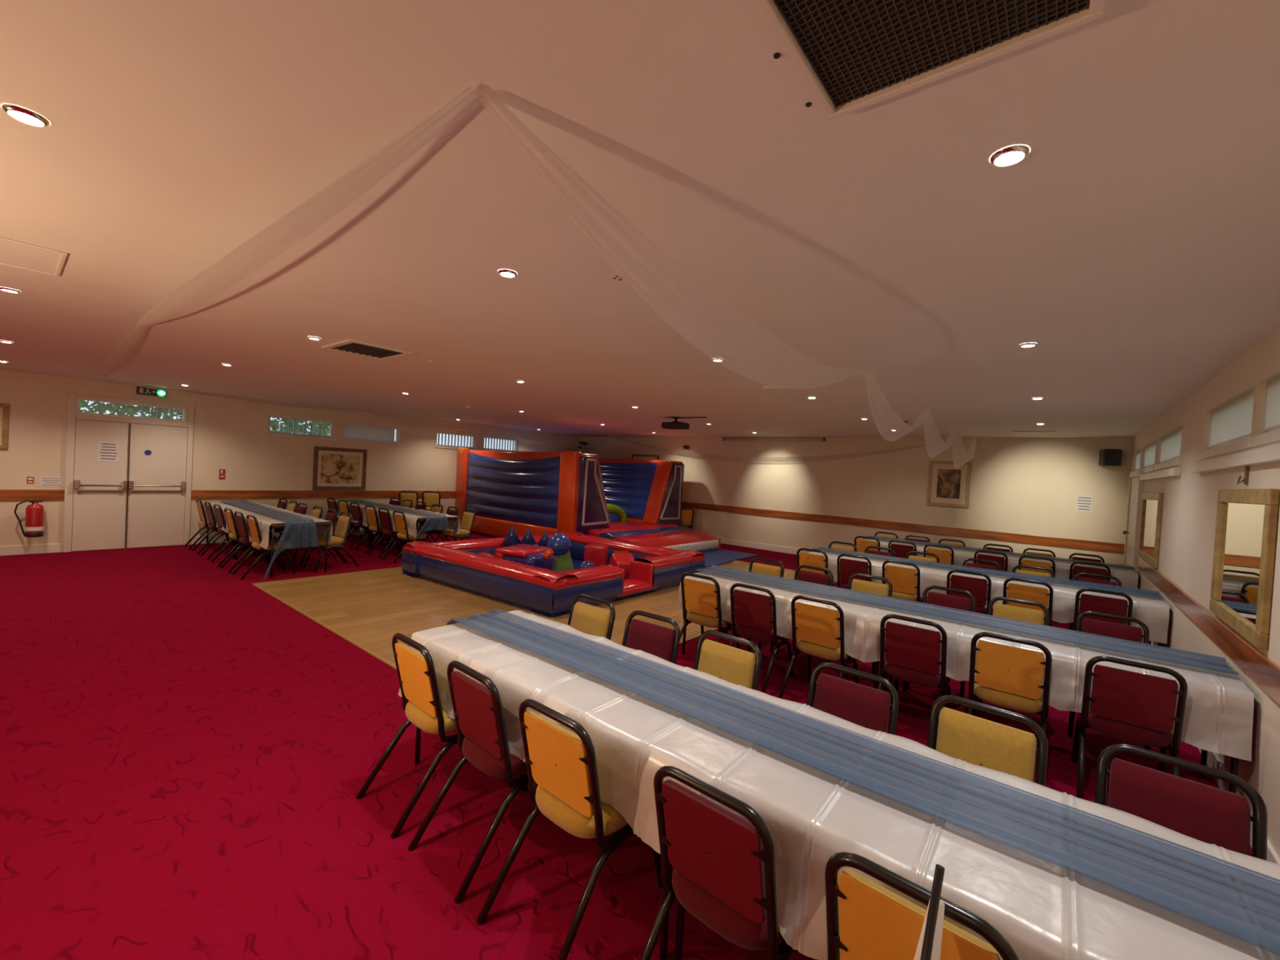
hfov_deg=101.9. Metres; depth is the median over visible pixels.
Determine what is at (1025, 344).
recessed light
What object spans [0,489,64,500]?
trim
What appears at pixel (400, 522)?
banquet chair
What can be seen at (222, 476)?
fire sign
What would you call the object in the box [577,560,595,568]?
ball
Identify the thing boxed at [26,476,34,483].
safety sign
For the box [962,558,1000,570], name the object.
banquet chair
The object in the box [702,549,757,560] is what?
foam mat
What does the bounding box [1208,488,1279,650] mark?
wall mirror
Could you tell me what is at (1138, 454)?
blind
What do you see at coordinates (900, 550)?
banquet chair
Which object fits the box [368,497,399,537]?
banquet chair
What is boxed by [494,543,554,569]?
block
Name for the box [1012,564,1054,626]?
banquet chair
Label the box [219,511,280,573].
banquet chair
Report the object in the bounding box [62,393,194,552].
door
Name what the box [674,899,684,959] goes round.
folding table
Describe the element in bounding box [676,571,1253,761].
tablecloth
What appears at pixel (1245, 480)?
hook
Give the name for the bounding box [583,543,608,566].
cube
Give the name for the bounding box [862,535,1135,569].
table runner
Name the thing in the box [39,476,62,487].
paper notice
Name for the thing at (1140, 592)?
table runner
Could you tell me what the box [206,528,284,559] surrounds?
folding table
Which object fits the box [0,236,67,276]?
access hatch
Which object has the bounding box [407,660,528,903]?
banquet chair
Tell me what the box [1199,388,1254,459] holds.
window
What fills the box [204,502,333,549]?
tablecloth
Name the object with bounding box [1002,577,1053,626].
banquet chair
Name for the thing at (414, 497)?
banquet chair
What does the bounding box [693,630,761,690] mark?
banquet chair
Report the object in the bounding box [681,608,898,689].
folding table
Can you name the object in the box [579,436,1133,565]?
wall
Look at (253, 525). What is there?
banquet chair
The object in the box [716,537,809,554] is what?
baseboard
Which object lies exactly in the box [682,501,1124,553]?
trim
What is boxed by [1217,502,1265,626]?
mirror glass
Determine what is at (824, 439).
projection screen
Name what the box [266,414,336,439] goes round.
window
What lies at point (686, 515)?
banquet chair
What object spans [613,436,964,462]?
drape
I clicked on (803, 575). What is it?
banquet chair
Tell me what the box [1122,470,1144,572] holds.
door
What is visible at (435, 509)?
banquet chair
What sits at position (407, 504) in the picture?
banquet chair
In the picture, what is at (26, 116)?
recessed light
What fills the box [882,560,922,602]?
banquet chair
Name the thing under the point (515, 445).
window
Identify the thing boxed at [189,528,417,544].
baseboard
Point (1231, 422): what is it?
blind
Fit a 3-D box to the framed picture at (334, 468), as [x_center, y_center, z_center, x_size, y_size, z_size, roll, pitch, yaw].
[-6.381,-0.235,11.069,0.033,0.895,1.040,4,1,39]
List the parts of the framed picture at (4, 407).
frame rail, frame rail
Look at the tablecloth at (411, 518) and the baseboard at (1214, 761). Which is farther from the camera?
the tablecloth at (411, 518)
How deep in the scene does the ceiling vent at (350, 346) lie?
4.67 m
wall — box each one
[0,368,580,551]
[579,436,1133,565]
[1130,327,1279,857]
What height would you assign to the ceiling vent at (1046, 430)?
0.016 m
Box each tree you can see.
[78,400,183,420]
[270,417,329,435]
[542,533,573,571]
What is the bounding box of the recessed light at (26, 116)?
[1,103,49,127]
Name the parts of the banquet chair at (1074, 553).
backrest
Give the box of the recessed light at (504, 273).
[497,269,516,277]
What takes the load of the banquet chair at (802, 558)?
on the floor
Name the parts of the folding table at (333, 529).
leg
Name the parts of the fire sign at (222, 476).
plate, plate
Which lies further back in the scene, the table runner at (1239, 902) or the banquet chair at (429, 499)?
the banquet chair at (429, 499)
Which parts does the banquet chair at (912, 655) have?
leg, leg, panel, backrest, frame, seat, leg, leg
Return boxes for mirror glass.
[1141,499,1157,558]
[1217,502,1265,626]
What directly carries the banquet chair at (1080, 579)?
on the floor
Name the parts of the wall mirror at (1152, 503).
frame rail, frame rail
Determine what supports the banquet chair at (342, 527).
on the floor
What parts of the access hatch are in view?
frame, frame, frame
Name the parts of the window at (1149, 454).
sill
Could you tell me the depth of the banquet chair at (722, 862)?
1.53 m
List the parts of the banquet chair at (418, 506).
backrest, frame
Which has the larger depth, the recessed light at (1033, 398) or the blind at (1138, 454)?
the blind at (1138, 454)
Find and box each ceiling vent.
[321,338,414,360]
[722,0,1105,121]
[1012,430,1056,431]
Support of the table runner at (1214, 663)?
on the tablecloth at (1218, 718)
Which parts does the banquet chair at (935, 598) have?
leg, backrest, frame, leg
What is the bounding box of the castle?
[454,447,720,552]
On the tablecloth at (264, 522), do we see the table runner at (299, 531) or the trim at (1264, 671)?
the table runner at (299, 531)
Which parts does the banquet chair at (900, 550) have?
panel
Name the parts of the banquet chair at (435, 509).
backrest, frame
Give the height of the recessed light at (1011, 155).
0.012 m
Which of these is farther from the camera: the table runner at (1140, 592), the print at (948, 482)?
the print at (948, 482)
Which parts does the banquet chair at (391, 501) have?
backrest, frame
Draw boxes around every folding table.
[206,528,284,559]
[234,521,330,578]
[332,528,405,546]
[370,516,457,548]
[414,726,671,959]
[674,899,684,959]
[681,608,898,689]
[882,669,1239,793]
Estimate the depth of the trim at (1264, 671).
3.25 m
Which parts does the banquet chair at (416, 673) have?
leg, panel, backrest, leg, frame, seat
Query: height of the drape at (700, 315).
0.628 m
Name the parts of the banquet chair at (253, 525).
leg, panel, leg, seat, frame, leg, leg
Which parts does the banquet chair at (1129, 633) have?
leg, backrest, frame, leg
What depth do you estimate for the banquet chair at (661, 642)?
3.25 m
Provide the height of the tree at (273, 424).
3.959 m
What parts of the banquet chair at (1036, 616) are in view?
leg, backrest, frame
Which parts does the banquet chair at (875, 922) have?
panel, backrest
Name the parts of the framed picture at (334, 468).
frame rail, frame rail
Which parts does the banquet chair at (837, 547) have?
backrest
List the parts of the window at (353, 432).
sill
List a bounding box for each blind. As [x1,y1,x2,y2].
[1135,449,1140,469]
[1143,441,1155,466]
[1160,427,1182,462]
[1208,388,1254,446]
[1262,375,1279,429]
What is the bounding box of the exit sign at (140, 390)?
[136,386,166,396]
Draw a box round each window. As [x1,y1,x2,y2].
[75,396,187,422]
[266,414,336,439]
[342,422,401,444]
[435,431,477,449]
[484,435,517,451]
[1133,449,1140,471]
[1139,441,1155,472]
[1154,427,1182,470]
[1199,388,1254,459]
[1248,375,1279,447]
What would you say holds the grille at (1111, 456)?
attached to the loudspeaker at (1107, 457)
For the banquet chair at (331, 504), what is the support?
on the floor
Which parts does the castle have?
corner post, blue panel, corner post, panel, panel, panel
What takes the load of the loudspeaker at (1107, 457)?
attached to the wall at (1025, 486)
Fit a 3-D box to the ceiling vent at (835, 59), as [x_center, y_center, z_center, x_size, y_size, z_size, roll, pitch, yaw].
[0.485,-0.935,0.966,0.595,0.030,0.600,4,1,39]
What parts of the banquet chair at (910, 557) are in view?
backrest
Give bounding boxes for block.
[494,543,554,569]
[608,551,634,579]
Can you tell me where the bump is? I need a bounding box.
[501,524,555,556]
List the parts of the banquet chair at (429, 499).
backrest, seat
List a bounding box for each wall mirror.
[1137,493,1163,568]
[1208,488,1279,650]
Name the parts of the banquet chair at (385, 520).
leg, panel, leg, frame, seat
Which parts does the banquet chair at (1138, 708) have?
leg, leg, seat, backrest, frame, panel, leg, leg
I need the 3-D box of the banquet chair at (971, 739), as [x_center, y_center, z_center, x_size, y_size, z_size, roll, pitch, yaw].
[1.327,1.369,2.064,0.430,0.850,0.646,4,1,41]
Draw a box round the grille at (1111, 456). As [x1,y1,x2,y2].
[1104,449,1121,464]
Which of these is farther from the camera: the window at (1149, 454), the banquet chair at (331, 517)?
the banquet chair at (331, 517)
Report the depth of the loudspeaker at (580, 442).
16.03 m
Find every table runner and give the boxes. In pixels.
[219,499,318,579]
[341,498,448,542]
[446,608,1279,955]
[692,564,1239,675]
[809,546,1164,599]
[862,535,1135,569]
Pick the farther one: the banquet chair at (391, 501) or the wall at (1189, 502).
the banquet chair at (391, 501)
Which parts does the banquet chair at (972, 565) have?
backrest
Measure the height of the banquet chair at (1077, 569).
0.850 m
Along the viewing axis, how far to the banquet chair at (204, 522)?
8.96 m
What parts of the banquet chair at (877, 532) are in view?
backrest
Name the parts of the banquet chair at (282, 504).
backrest, frame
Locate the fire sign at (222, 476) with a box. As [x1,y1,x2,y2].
[218,469,225,479]
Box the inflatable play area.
[401,531,705,617]
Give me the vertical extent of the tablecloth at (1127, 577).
0.360 m
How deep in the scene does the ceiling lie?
1.92 m
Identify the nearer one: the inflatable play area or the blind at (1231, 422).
the blind at (1231, 422)
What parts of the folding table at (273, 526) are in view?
leg, leg, leg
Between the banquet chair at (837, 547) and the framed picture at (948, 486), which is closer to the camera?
the banquet chair at (837, 547)
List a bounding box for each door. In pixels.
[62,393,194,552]
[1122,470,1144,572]
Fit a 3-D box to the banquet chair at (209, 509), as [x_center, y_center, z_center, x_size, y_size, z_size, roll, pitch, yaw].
[-7.107,0.787,8.783,0.430,0.850,0.646,4,1,40]
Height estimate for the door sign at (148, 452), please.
0.090 m
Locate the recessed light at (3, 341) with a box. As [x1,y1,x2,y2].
[0,340,13,343]
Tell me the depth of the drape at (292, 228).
1.91 m
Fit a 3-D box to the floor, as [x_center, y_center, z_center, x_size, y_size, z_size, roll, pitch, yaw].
[-2.307,1.558,6.092,13.211,0.112,17.023,4,1,39]
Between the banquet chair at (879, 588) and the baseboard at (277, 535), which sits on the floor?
the banquet chair at (879, 588)
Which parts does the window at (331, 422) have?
sill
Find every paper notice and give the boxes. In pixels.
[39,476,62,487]
[97,440,119,462]
[1075,494,1093,512]
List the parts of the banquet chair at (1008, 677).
leg, leg, seat, panel, backrest, leg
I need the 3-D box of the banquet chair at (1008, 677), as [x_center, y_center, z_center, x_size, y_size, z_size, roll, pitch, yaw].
[2.391,1.402,3.378,0.430,0.850,0.646,4,1,38]
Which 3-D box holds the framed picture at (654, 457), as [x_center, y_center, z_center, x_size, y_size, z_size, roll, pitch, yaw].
[0.125,-0.298,14.843,0.980,0.850,0.033,4,1,39]
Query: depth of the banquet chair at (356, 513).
9.93 m
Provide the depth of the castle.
11.74 m
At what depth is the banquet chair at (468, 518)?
9.66 m
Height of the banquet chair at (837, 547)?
0.850 m
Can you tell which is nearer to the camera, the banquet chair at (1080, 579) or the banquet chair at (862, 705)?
the banquet chair at (862, 705)
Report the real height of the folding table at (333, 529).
0.745 m
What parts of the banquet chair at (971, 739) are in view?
backrest, panel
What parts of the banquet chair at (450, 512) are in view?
seat, backrest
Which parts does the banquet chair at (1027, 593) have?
panel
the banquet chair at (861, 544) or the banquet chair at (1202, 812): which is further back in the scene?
the banquet chair at (861, 544)
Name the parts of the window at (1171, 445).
sill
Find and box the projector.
[661,416,706,429]
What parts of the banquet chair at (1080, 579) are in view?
backrest, frame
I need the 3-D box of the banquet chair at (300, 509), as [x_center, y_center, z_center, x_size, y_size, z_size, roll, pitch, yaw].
[-6.141,0.833,9.127,0.430,0.850,0.646,4,1,37]
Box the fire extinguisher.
[13,499,44,537]
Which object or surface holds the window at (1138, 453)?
in the wall at (1189, 502)
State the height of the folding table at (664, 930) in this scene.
0.745 m
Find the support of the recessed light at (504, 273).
in the ceiling
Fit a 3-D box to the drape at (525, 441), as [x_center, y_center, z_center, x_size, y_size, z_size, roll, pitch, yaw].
[-4.850,-1.241,11.984,0.882,0.388,10.543,4,1,43]
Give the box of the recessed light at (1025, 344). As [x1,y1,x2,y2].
[1019,342,1036,347]
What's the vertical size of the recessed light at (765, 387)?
0.034 m
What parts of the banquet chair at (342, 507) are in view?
panel, frame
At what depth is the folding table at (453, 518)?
9.14 m
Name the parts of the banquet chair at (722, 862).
leg, panel, backrest, seat, leg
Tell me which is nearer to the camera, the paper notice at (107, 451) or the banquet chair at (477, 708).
the banquet chair at (477, 708)
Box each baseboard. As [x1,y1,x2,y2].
[0,543,62,555]
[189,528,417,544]
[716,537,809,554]
[1142,638,1279,864]
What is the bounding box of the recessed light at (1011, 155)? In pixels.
[990,144,1030,166]
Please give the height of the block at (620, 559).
0.420 m
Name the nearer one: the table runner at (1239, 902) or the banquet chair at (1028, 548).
the table runner at (1239, 902)
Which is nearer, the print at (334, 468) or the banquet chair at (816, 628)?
the banquet chair at (816, 628)
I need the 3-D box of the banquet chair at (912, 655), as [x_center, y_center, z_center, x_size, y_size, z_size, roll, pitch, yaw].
[1.956,1.372,3.707,0.430,0.850,0.646,4,1,38]
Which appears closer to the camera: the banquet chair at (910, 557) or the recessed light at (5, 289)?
the recessed light at (5, 289)
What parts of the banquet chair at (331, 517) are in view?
leg, leg, leg, backrest, frame, leg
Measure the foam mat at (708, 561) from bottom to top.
0.023 m
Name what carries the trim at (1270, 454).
attached to the wall at (1189, 502)
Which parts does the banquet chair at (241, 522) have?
leg, panel, leg, frame, seat, leg, leg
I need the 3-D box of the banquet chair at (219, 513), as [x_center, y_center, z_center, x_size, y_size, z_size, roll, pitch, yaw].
[-6.672,0.817,8.445,0.430,0.850,0.646,4,1,39]
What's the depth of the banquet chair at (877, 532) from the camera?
9.67 m
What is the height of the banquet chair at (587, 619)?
0.850 m
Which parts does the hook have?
hook arm, plate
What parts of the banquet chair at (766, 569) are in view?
leg, backrest, frame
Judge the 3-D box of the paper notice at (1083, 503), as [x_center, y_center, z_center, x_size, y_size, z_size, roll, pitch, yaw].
[7.552,0.401,8.830,0.220,0.280,0.004,4,1,39]
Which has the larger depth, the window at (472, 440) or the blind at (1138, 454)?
the window at (472, 440)
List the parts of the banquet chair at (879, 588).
backrest, frame, leg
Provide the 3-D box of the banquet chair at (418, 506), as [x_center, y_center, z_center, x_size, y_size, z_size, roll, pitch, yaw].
[-4.738,0.877,10.821,0.430,0.850,0.646,4,1,41]
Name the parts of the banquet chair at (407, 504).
backrest, frame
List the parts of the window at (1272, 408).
sill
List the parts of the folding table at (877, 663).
leg, leg, leg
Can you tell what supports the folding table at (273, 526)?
on the floor
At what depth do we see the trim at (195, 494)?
10.48 m
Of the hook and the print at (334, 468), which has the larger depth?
the print at (334, 468)
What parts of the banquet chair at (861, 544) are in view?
panel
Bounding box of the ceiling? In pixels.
[0,0,1279,438]
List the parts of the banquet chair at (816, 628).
leg, leg, panel, backrest, frame, seat, leg, leg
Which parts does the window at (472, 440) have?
sill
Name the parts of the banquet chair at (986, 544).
backrest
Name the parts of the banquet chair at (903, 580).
panel, seat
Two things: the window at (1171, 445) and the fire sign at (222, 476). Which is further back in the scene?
the fire sign at (222, 476)
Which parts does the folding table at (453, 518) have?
leg, leg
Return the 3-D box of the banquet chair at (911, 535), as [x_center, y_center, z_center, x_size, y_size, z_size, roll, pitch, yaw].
[4.873,1.425,9.223,0.430,0.850,0.646,4,1,39]
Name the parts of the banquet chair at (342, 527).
leg, leg, seat, frame, leg, backrest, leg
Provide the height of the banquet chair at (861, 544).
0.850 m
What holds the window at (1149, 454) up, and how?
in the wall at (1189, 502)
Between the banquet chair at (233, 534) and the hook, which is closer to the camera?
the hook
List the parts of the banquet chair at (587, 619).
backrest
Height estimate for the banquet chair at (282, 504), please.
0.850 m
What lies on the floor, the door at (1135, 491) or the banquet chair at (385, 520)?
the banquet chair at (385, 520)
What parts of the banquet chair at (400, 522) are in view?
leg, panel, leg, frame, seat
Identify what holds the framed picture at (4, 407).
attached to the wall at (231, 437)
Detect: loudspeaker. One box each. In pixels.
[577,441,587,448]
[1098,448,1122,466]
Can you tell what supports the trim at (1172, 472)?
attached to the wall at (1189, 502)
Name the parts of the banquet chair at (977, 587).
panel, seat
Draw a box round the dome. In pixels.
[478,552,494,557]
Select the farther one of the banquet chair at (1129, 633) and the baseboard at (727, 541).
the baseboard at (727, 541)
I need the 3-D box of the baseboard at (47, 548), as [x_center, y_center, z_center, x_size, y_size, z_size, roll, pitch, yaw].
[-10.715,0.995,5.848,0.020,0.140,5.640,4,1,39]
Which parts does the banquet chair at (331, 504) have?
panel, frame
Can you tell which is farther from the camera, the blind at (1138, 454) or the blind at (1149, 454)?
the blind at (1138, 454)
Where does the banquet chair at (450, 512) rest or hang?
on the floor
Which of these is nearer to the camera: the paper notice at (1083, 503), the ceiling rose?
the ceiling rose
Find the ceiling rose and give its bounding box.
[608,273,624,281]
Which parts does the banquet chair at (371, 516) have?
leg, panel, frame, leg, seat, leg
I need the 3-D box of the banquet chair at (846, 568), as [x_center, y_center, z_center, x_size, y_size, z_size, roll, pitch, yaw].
[2.745,1.360,6.591,0.430,0.850,0.646,4,1,39]
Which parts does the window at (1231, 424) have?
sill, frame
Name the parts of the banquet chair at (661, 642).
backrest, panel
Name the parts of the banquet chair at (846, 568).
seat, panel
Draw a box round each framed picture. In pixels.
[0,403,9,448]
[312,446,367,489]
[631,454,658,460]
[926,460,971,507]
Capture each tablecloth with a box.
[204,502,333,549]
[336,500,460,537]
[398,609,1279,959]
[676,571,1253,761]
[806,551,1169,644]
[863,538,1137,588]
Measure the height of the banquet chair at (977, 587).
0.850 m
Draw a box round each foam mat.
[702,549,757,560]
[704,555,732,567]
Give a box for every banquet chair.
[183,498,234,549]
[191,501,245,554]
[200,503,256,559]
[210,507,269,566]
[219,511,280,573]
[231,514,295,579]
[268,500,297,535]
[270,502,314,553]
[276,497,287,534]
[278,506,330,560]
[291,508,344,565]
[302,511,359,571]
[327,497,359,538]
[337,499,368,539]
[341,502,383,548]
[355,505,399,553]
[355,632,506,838]
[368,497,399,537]
[368,507,403,558]
[378,499,412,540]
[382,510,426,563]
[391,501,431,543]
[398,490,417,508]
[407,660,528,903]
[408,503,444,542]
[422,490,440,511]
[424,506,458,542]
[441,508,475,542]
[475,698,663,959]
[567,594,615,639]
[622,610,680,664]
[640,765,817,959]
[680,507,693,528]
[680,572,740,648]
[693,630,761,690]
[724,557,784,648]
[729,582,793,693]
[769,564,833,657]
[777,595,858,698]
[796,547,835,586]
[806,662,898,734]
[824,851,1019,959]
[826,573,893,674]
[828,541,857,551]
[836,553,871,589]
[853,535,879,552]
[864,546,895,556]
[874,531,897,538]
[877,613,951,750]
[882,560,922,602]
[888,540,916,558]
[904,534,930,542]
[905,551,939,562]
[906,585,976,697]
[923,544,954,564]
[926,694,1048,786]
[937,538,965,546]
[946,569,991,614]
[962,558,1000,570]
[966,631,1052,736]
[973,550,1008,571]
[977,596,1049,711]
[982,543,1013,551]
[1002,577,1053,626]
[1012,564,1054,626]
[1017,555,1055,577]
[1022,547,1055,556]
[1065,561,1111,623]
[1067,610,1150,750]
[1068,552,1104,563]
[1069,572,1121,630]
[1071,587,1133,631]
[1071,655,1187,799]
[1094,743,1267,860]
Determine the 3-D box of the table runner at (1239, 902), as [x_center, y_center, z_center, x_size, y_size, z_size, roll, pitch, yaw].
[0.359,1.074,2.170,3.722,0.296,0.433,4,1,38]
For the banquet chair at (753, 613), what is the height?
0.850 m
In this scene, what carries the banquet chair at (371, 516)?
on the floor
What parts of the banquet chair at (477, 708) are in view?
leg, backrest, panel, frame, leg, seat, leg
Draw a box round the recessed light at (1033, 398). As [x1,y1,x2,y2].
[1031,397,1043,399]
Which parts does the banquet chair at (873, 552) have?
backrest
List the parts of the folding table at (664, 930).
leg, leg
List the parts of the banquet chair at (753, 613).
leg, leg, panel, backrest, seat, frame, leg, leg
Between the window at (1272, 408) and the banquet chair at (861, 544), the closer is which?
the window at (1272, 408)
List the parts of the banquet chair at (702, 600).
leg, panel, leg, backrest, seat, leg, leg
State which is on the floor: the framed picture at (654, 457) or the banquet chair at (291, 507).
the banquet chair at (291, 507)
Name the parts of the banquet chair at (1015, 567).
backrest, frame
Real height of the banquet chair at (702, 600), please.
0.850 m
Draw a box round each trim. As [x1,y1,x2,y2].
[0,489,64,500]
[191,489,455,498]
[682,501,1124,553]
[1136,555,1279,705]
[1137,467,1181,481]
[1191,444,1279,473]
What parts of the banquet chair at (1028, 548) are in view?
backrest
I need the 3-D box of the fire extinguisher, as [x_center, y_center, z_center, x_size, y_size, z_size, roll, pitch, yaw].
[-9.016,0.566,7.694,0.211,0.553,0.281,3,1,-4]
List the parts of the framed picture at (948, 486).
frame rail, frame rail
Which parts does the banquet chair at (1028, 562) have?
panel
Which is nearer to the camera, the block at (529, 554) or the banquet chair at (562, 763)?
the banquet chair at (562, 763)
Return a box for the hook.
[1236,466,1249,484]
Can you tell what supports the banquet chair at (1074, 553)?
on the floor
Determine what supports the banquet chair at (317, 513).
on the floor
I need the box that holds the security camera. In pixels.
[683,444,689,449]
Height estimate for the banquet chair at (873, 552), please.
0.850 m
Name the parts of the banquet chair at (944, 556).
panel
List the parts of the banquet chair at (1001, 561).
panel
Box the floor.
[0,531,1252,959]
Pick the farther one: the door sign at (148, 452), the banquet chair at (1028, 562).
the door sign at (148, 452)
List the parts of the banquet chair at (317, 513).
backrest, frame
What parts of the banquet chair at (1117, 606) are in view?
panel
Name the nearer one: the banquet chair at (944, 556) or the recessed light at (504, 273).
the recessed light at (504, 273)
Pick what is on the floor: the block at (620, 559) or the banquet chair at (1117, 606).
the banquet chair at (1117, 606)
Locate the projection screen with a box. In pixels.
[722,436,826,441]
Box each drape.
[96,84,484,377]
[102,377,608,448]
[480,91,976,468]
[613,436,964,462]
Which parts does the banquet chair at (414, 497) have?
backrest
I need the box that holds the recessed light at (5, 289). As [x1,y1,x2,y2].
[0,287,21,293]
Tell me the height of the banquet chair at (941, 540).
0.850 m
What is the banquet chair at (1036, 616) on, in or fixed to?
on the floor
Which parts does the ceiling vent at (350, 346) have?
frame, frame, frame, frame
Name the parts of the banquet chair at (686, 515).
seat, panel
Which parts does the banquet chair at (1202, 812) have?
panel, backrest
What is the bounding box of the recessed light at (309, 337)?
[307,336,320,340]
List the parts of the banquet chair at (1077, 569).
panel, frame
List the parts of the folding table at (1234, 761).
leg, leg, leg, leg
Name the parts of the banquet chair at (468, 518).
seat, backrest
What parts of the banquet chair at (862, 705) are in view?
backrest, panel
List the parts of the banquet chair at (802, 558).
panel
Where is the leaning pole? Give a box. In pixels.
[913,863,945,959]
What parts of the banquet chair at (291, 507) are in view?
backrest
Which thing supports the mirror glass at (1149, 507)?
on the wall mirror at (1152, 503)
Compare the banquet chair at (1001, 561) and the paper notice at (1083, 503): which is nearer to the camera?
the banquet chair at (1001, 561)
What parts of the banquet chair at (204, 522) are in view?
leg, leg, panel, frame, seat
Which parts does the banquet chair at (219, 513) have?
leg, leg, panel, frame, seat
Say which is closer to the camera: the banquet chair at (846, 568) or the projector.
the banquet chair at (846, 568)
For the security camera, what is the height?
0.110 m
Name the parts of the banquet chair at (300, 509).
seat, frame, backrest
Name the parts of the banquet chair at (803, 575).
leg, backrest, frame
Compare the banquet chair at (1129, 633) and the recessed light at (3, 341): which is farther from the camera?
the recessed light at (3, 341)
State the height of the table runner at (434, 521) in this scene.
0.552 m
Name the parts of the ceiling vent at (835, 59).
frame, frame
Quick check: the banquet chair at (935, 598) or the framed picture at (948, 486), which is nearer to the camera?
the banquet chair at (935, 598)
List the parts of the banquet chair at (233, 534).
leg, leg, panel, frame, seat, leg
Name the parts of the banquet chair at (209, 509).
leg, leg, panel, frame, seat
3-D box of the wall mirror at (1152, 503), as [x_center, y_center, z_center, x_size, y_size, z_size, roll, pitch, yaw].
[6.114,0.566,6.232,0.033,0.825,1.500,4,1,39]
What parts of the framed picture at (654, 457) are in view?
frame rail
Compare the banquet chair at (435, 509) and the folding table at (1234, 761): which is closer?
the folding table at (1234, 761)
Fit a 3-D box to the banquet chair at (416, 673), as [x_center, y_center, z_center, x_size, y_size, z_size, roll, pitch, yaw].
[-1.062,1.227,2.751,0.430,0.850,0.646,4,1,41]
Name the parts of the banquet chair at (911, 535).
backrest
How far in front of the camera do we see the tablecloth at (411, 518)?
9.34 m
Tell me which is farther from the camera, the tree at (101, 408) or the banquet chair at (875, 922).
the tree at (101, 408)
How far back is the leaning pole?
1.09 m
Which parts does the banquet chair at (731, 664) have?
backrest, panel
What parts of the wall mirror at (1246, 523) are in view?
frame rail, frame rail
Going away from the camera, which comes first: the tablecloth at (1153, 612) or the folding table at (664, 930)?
the folding table at (664, 930)
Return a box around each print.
[320,453,359,483]
[936,469,961,498]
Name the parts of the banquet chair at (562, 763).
leg, panel, backrest, frame, seat, leg, leg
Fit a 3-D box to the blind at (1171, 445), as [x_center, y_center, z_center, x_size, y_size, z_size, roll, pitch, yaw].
[5.705,-0.365,5.569,0.003,0.285,1.580,4,1,39]
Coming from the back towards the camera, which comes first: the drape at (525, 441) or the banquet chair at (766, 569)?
the drape at (525, 441)
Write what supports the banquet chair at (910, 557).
on the floor
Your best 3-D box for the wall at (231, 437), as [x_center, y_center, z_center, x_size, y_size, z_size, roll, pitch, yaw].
[-7.275,-0.186,10.160,0.200,2.707,17.023,4,1,39]
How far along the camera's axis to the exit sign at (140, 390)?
8.67 m
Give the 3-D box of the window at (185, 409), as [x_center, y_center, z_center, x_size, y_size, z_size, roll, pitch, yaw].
[-8.399,-1.151,8.620,0.132,0.270,1.340,4,1,39]
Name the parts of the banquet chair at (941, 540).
backrest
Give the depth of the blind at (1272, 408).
2.92 m
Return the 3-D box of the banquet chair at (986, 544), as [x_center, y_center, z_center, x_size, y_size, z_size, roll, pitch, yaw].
[5.812,1.490,8.478,0.430,0.850,0.646,4,1,38]
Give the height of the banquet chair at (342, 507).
0.850 m
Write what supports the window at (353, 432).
in the wall at (231, 437)
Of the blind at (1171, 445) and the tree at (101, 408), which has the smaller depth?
the blind at (1171, 445)
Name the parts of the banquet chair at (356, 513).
leg, panel, leg, frame, seat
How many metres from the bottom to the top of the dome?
0.540 m
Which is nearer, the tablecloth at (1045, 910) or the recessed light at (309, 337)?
the tablecloth at (1045, 910)
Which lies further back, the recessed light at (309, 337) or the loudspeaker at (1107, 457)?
the loudspeaker at (1107, 457)
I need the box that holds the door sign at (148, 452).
[144,449,151,455]

